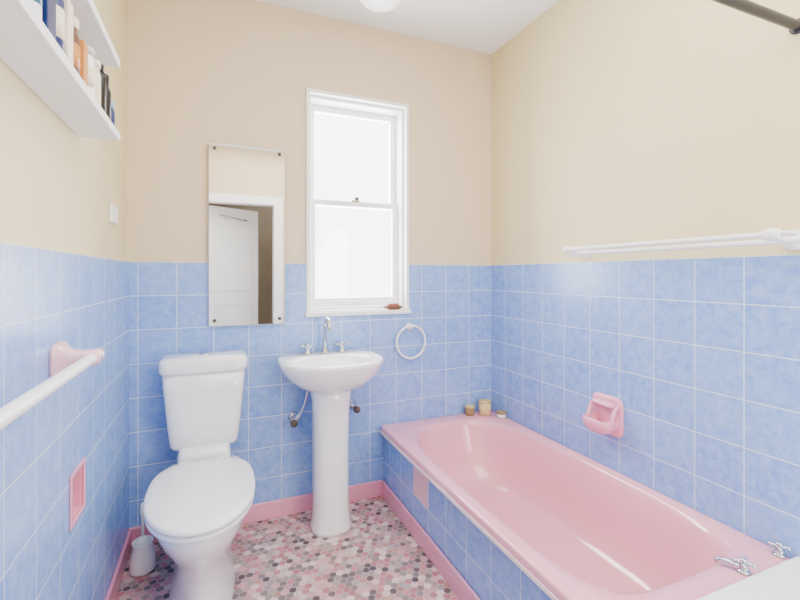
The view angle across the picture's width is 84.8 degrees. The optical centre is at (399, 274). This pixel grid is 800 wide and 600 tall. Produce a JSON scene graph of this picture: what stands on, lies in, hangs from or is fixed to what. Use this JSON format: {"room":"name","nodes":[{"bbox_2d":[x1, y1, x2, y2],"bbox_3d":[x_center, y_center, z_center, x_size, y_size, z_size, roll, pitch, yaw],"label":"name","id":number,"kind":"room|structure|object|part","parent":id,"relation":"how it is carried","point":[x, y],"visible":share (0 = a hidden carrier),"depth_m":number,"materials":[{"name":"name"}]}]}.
{"room":"bathroom","nodes":[
{"label":"bathroom","id":0,"kind":"room"},
{"bbox_2d":[0,0,128,599],"bbox_3d":[-0.741,-0.125,0.563,0.200,2.710,3.010,0,0,-23],"label":"wall","id":1,"kind":"structure","parent":0,"point":[64,265],"depth_m":1.14,"materials":[{"name":"beige paint"}]},
{"bbox_2d":[0,340,104,430],"bbox_3d":[-0.632,0.210,0.683,0.092,0.088,1.048,0,0,-23],"label":"towel rail","id":2,"kind":"object","parent":1,"relation":"attached to","point":[66,362],"visible":1,"depth_m":0.91,"materials":[{"name":"white plastic"}]},
{"bbox_2d":[0,0,119,140],"bbox_3d":[-0.683,-0.415,0.798,0.106,0.022,1.100,0,0,-23],"label":"wall shelf","id":3,"kind":"object","parent":1,"relation":"attached to","point":[28,48],"visible":1,"depth_m":0.87,"materials":[{"name":"white paint"}]},
{"bbox_2d":[28,0,41,19],"bbox_3d":[-0.649,-0.509,0.753,0.053,0.165,0.053,0,0,-23],"label":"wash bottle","id":4,"kind":"object","parent":3,"relation":"on","point":[36,4],"visible":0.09,"depth_m":0.75,"materials":[{"name":"white plastic"}]},
{"bbox_2d":[42,0,55,39],"bbox_3d":[-0.680,-0.504,0.807,0.064,0.155,0.045,0,0,-23],"label":"box","id":5,"kind":"object","parent":3,"relation":"on","point":[48,6],"visible":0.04,"depth_m":0.81,"materials":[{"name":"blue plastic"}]},
{"bbox_2d":[56,0,64,52],"bbox_3d":[-0.696,-0.509,0.866,0.053,0.165,0.053,0,0,-23],"label":"bottle","id":6,"kind":"object","parent":3,"relation":"on","point":[60,6],"visible":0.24,"depth_m":0.86,"materials":[{"name":"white plastic"}]},
{"bbox_2d":[63,0,72,64],"bbox_3d":[-0.725,-0.501,0.914,0.064,0.150,0.035,0,0,-23],"label":"box","id":7,"kind":"object","parent":3,"relation":"on","point":[68,6],"visible":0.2,"depth_m":0.92,"materials":[{"name":"beige cardboard"}]},
{"bbox_2d":[73,16,79,74],"bbox_3d":[-0.743,-0.501,0.974,0.053,0.148,0.053,0,0,-23],"label":"bottle","id":8,"kind":"object","parent":3,"relation":"on","point":[76,42],"visible":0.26,"depth_m":0.97,"materials":[{"name":"beige"}]},
{"bbox_2d":[79,39,87,86],"bbox_3d":[-0.769,-0.486,1.021,0.064,0.120,0.033,0,0,-23],"label":"box","id":9,"kind":"object","parent":3,"relation":"on","point":[83,46],"visible":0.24,"depth_m":1.02,"materials":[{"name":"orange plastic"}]},
{"bbox_2d":[87,45,94,96],"bbox_3d":[-0.772,-0.493,1.075,0.039,0.132,0.039,0,0,-23],"label":"bottle","id":10,"kind":"object","parent":3,"relation":"on","point":[91,52],"visible":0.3,"depth_m":1.07,"materials":[{"name":"white plastic"}]},
{"bbox_2d":[93,58,100,105],"bbox_3d":[-0.795,-0.490,1.131,0.038,0.128,0.038,0,0,-23],"label":"bottle","id":11,"kind":"object","parent":3,"relation":"on","point":[97,63],"visible":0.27,"depth_m":1.13,"materials":[{"name":"beige plastic"}]},
{"bbox_2d":[99,64,105,112],"bbox_3d":[-0.815,-0.498,1.182,0.038,0.143,0.038,0,0,-23],"label":"lotion bottle","id":12,"kind":"object","parent":3,"relation":"on","point":[103,79],"visible":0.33,"depth_m":1.18,"materials":[{"name":"black plastic"}]},
{"bbox_2d":[103,73,110,119],"bbox_3d":[-0.838,-0.496,1.238,0.036,0.140,0.036,0,0,-23],"label":"bottle","id":13,"kind":"object","parent":3,"relation":"on","point":[108,92],"visible":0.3,"depth_m":1.23,"materials":[{"name":"black plastic"}]},
{"bbox_2d":[111,101,114,125],"bbox_3d":[-0.859,-0.470,1.297,0.026,0.088,0.026,0,0,-23],"label":"bottle","id":14,"kind":"object","parent":3,"relation":"on","point":[112,102],"visible":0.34,"depth_m":1.29,"materials":[{"name":"blue plastic"}]},
{"bbox_2d":[69,457,85,530],"bbox_3d":[-0.956,0.616,1.223,0.101,0.148,0.140,0,0,-23],"label":"soap niche","id":15,"kind":"object","parent":1,"relation":"attached to","point":[77,480],"visible":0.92,"depth_m":1.28,"materials":[{"name":"pink ceramic"}]},
{"bbox_2d":[70,0,119,67],"bbox_3d":[-0.683,-0.636,0.798,0.106,0.022,1.100,0,0,-23],"label":"wall shelf","id":16,"kind":"object","parent":1,"relation":"attached to","point":[92,30],"visible":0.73,"depth_m":1.14,"materials":[{"name":"white paint"}]},
{"bbox_2d":[109,203,117,224],"bbox_3d":[-1.118,-0.238,1.716,0.012,0.073,0.120,0,0,-23],"label":"light switch","id":17,"kind":"object","parent":1,"relation":"attached to","point":[113,209],"visible":1,"depth_m":1.69,"materials":[{"name":"white plastic"}]},
{"bbox_2d":[105,529,131,599],"bbox_3d":[-0.676,1.186,0.685,0.014,0.088,2.786,0,0,-23],"label":"baseboard","id":18,"kind":"structure","parent":1,"relation":"attached to","point":[113,589],"depth_m":1.74,"materials":[{"name":"pink tile"}]},
{"bbox_2d":[116,496,458,599],"bbox_3d":[0.501,1.280,0.372,2.343,0.100,4.700,0,0,-23],"label":"floor","id":19,"kind":"structure","parent":0,"point":[279,558],"depth_m":1.85,"materials":[{"name":"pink tile"}]},
{"bbox_2d":[129,502,155,576],"bbox_3d":[-1.073,1.089,1.827,0.100,0.280,0.100,0,0,-23],"label":"toilet brush","id":20,"kind":"object","parent":19,"relation":"on","point":[143,557],"visible":0.95,"depth_m":1.80,"materials":[{"name":"white plastic"}]},
{"bbox_3d":[-1.073,1.024,1.827,0.020,0.150,0.020,0,0,-23],"label":"handle","id":21,"kind":"part","parent":20,"relation":"part of","materials":[{"name":"white plastic"}]},
{"bbox_2d":[143,350,254,599],"bbox_3d":[-0.774,0.792,1.721,0.374,0.875,0.820,0,0,-23],"label":"toilet","id":22,"kind":"object","parent":19,"relation":"on","point":[195,508],"visible":1,"depth_m":1.69,"materials":[{"name":"white ceramic"}]},
{"bbox_3d":[-0.725,0.816,1.603,0.368,0.020,0.553,0,0,-23],"label":"seat","id":23,"kind":"part","parent":22,"relation":"part of","materials":[{"name":"white plastic"}]},
{"bbox_3d":[-0.726,0.790,1.605,0.374,0.026,0.569,0,0,-23],"label":"lid","id":24,"kind":"part","parent":22,"relation":"part of","materials":[{"name":"white plastic"}]},
{"bbox_3d":[-0.892,0.395,2.003,0.364,0.070,0.208,0,0,-23],"label":"cistern lid","id":25,"kind":"part","parent":22,"relation":"part of","materials":[{"name":"white ceramic"}]},
{"bbox_2d":[278,349,383,538],"bbox_3d":[-0.329,0.816,2.121,0.496,0.829,0.432,0,0,-23],"label":"basin","id":26,"kind":"object","parent":19,"relation":"on","point":[330,378],"visible":1,"depth_m":2.07,"materials":[{"name":"white ceramic"}]},
{"bbox_3d":[-0.528,0.740,2.183,0.036,0.036,0.024,0,0,-23],"label":"stop valve handle","id":27,"kind":"part","parent":26,"relation":"part of","materials":[{"name":"brown"}]},
{"bbox_2d":[300,317,347,354],"bbox_3d":[-0.373,0.307,2.227,0.250,0.188,0.144,0,0,-23],"label":"faucet","id":28,"kind":"object","parent":26,"relation":"on","point":[326,324],"visible":1,"depth_m":2.25,"materials":[{"name":"silver metal"}]},
{"bbox_3d":[-0.387,0.371,2.261,0.048,0.060,0.048,0,0,-23],"label":"spout","id":29,"kind":"part","parent":28,"relation":"part of","materials":[{"name":"silver metal"}]},
{"bbox_3d":[-0.368,0.307,2.215,0.019,0.188,0.118,0,0,-23],"label":"spout","id":30,"kind":"part","parent":28,"relation":"part of","materials":[{"name":"silver metal"}]},
{"bbox_3d":[-0.329,0.480,2.120,0.496,0.158,0.430,0,0,-23],"label":"bowl","id":31,"kind":"part","parent":26,"relation":"part of","materials":[{"name":"white ceramic"}]},
{"bbox_3d":[-0.227,0.710,2.309,0.036,0.036,0.024,0,0,-23],"label":"stop valve handle","id":32,"kind":"part","parent":26,"relation":"part of","materials":[{"name":"brown"}]},
{"bbox_2d":[380,410,789,599],"bbox_3d":[0.525,1.032,1.866,0.740,0.395,1.558,0,0,-23],"label":"bathtub","id":33,"kind":"object","parent":19,"relation":"on","point":[519,513],"visible":0.94,"depth_m":1.79,"materials":[{"name":"pink ceramic"}]},
{"bbox_2d":[382,480,480,599],"bbox_3d":[0.288,1.186,1.522,0.014,0.088,1.986,0,0,-23],"label":"baseboard","id":34,"kind":"structure","parent":33,"relation":"attached to","point":[457,583],"depth_m":1.88,"materials":[{"name":"pink tile"}]},
{"bbox_2d":[465,404,474,415],"bbox_3d":[0.417,0.806,2.619,0.058,0.056,0.058,0,0,-23],"label":"jar","id":35,"kind":"object","parent":33,"relation":"on","point":[469,408],"visible":1,"depth_m":2.60,"materials":[{"name":"brown glass"}]},
{"bbox_3d":[0.417,0.786,2.619,0.058,0.016,0.058,0,0,-23],"label":"lid","id":36,"kind":"part","parent":35,"relation":"part of","materials":[{"name":"gold metal"}]},
{"bbox_2d":[478,399,490,415],"bbox_3d":[0.509,0.789,2.625,0.076,0.089,0.076,0,0,-23],"label":"jar","id":37,"kind":"object","parent":33,"relation":"on","point":[484,404],"visible":1,"depth_m":2.60,"materials":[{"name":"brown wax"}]},
{"bbox_3d":[0.509,0.752,2.625,0.076,0.015,0.076,0,0,-23],"label":"lid","id":38,"kind":"part","parent":37,"relation":"part of","materials":[{"name":"gold metal"}]},
{"bbox_2d":[497,410,505,418],"bbox_3d":[0.595,0.816,2.568,0.056,0.036,0.056,0,0,-23],"label":"jar","id":39,"kind":"object","parent":33,"relation":"on","point":[501,414],"visible":1,"depth_m":2.55,"materials":[{"name":"white ceramic"}]},
{"bbox_3d":[0.595,0.805,2.568,0.056,0.014,0.056,0,0,-23],"label":"lid","id":40,"kind":"part","parent":39,"relation":"part of","materials":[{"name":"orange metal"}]},
{"bbox_2d":[714,556,755,576],"bbox_3d":[0.954,0.815,1.246,0.057,0.040,0.087,0,0,-23],"label":"tap","id":41,"kind":"object","parent":33,"relation":"on","point":[741,567],"visible":1,"depth_m":1.23,"materials":[{"name":"silver metal"}]},
{"bbox_3d":[0.941,0.822,1.252,0.070,0.021,0.016,0,0,43],"label":"spout","id":42,"kind":"part","parent":41,"relation":"part of","materials":[{"name":"silver metal"}]},
{"bbox_2d":[768,540,791,558],"bbox_3d":[1.129,0.815,1.304,0.041,0.040,0.041,0,0,-6],"label":"tap","id":43,"kind":"object","parent":33,"relation":"on","point":[778,551],"visible":1,"depth_m":1.30,"materials":[{"name":"silver metal"}]},
{"bbox_2d":[697,556,799,599],"bbox_3d":[0.930,1.026,0.908,0.734,0.407,0.518,0,0,-23],"label":"ledge","id":44,"kind":"object","parent":19,"relation":"on","point":[781,581],"visible":1,"depth_m":1.16,"materials":[{"name":"white paint"}]},
{"bbox_2d":[127,0,490,527],"bbox_3d":[-0.368,-0.125,2.448,2.343,2.710,0.200,0,0,-23],"label":"wall","id":45,"kind":"structure","parent":0,"point":[200,72],"depth_m":2.25,"materials":[{"name":"beige paint"}]},
{"bbox_2d":[209,142,284,325],"bbox_3d":[-0.752,-0.195,2.165,0.353,0.880,0.024,0,0,-23],"label":"wall mirror","id":46,"kind":"object","parent":45,"relation":"attached to","point":[247,183],"visible":1,"depth_m":2.15,"materials":[{"name":"silver mirror"}]},
{"bbox_2d":[129,480,381,542],"bbox_3d":[-0.662,1.186,2.209,1.216,0.088,0.014,0,0,-23],"label":"baseboard","id":47,"kind":"structure","parent":45,"relation":"attached to","point":[267,510],"depth_m":2.24,"materials":[{"name":"pink tile"}]},
{"bbox_2d":[311,104,397,306],"bbox_3d":[-0.265,-0.385,2.509,0.522,1.114,0.063,0,0,-23],"label":"window","id":48,"kind":"structure","parent":45,"relation":"in","point":[342,301],"depth_m":2.52,"materials":[{"name":"white paint"}]},
{"bbox_3d":[-0.272,-0.663,2.524,0.521,0.557,0.030,0,0,-23],"label":"sash","id":49,"kind":"part","parent":48,"relation":"part of","materials":[{"name":"white glass"}]},
{"bbox_2d":[306,88,408,312],"bbox_3d":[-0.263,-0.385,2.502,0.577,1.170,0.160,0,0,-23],"label":"frame","id":50,"kind":"object","parent":45,"relation":"attached to","point":[398,113],"visible":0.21,"depth_m":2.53,"materials":[{"name":"white paint"}]},
{"bbox_2d":[305,309,410,316],"bbox_3d":[-0.232,0.208,2.429,0.601,0.024,0.100,0,0,-23],"label":"sill","id":51,"kind":"structure","parent":45,"relation":"attached to","point":[403,311],"depth_m":2.37,"materials":[{"name":"white paint"}]},
{"bbox_2d":[384,303,402,309],"bbox_3d":[-0.039,0.178,2.490,0.110,0.034,0.056,0,0,-23],"label":"soap dish","id":52,"kind":"object","parent":51,"relation":"on","point":[391,306],"visible":0.98,"depth_m":2.47,"materials":[{"name":"red"}]},
{"bbox_3d":[-0.039,0.186,2.490,0.110,0.018,0.056,0,0,-23],"label":"dish","id":53,"kind":"part","parent":52,"relation":"part of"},
{"bbox_2d":[396,323,425,358],"bbox_3d":[0.059,0.376,2.498,0.189,0.205,0.036,0,0,-23],"label":"towel ring","id":54,"kind":"object","parent":45,"relation":"attached to","point":[409,326],"visible":1,"depth_m":2.49,"materials":[{"name":"white plastic"}]},
{"bbox_2d":[256,0,558,54],"bbox_3d":[0.481,-1.430,0.418,2.343,0.100,4.600,0,0,-23],"label":"ceiling","id":55,"kind":"structure","parent":0,"point":[484,26],"depth_m":2.34,"materials":[{"name":"white paint"}]},
{"bbox_2d":[360,0,400,11],"bbox_3d":[-0.094,-1.326,2.069,0.216,0.108,0.216,0,0,-23],"label":"ceiling lamp","id":56,"kind":"object","parent":55,"relation":"attached to","point":[373,5],"depth_m":2.08,"materials":[{"name":"white glass"}]},
{"bbox_2d":[712,0,799,34],"bbox_3d":[0.815,-1.046,1.143,0.786,0.665,0.044,0,0,-23],"label":"shower curtain rod","id":57,"kind":"object","parent":55,"relation":"hanging from","point":[749,7],"visible":1,"depth_m":1.22,"materials":[{"name":"grey metal"}]},
{"bbox_2d":[491,0,799,558],"bbox_3d":[1.236,-0.125,1.390,0.200,2.710,3.010,0,0,-23],"label":"wall","id":58,"kind":"structure","parent":0,"point":[613,121],"depth_m":1.70,"materials":[{"name":"beige paint"}]},
{"bbox_2d":[582,392,623,437],"bbox_3d":[0.869,0.608,1.897,0.104,0.170,0.164,0,0,-23],"label":"soap holder","id":59,"kind":"object","parent":58,"relation":"attached to","point":[606,417],"visible":1,"depth_m":1.87,"materials":[{"name":"pink ceramic"}]},
{"bbox_3d":[0.869,0.647,1.897,0.104,0.062,0.140,0,0,-23],"label":"dish","id":60,"kind":"part","parent":59,"relation":"part of","materials":[{"name":"pink ceramic"}]},
{"bbox_2d":[562,228,799,258],"bbox_3d":[0.967,-0.104,1.632,0.128,0.063,0.885,0,0,-23],"label":"towel rail","id":61,"kind":"object","parent":58,"relation":"attached to","point":[790,239],"visible":1,"depth_m":1.46,"materials":[{"name":"white plastic"}]},
{"bbox_3d":[1.112,-0.108,1.278,0.108,0.037,0.020,0,0,-23],"label":"arm","id":62,"kind":"part","parent":61,"relation":"part of","materials":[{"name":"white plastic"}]}
]}

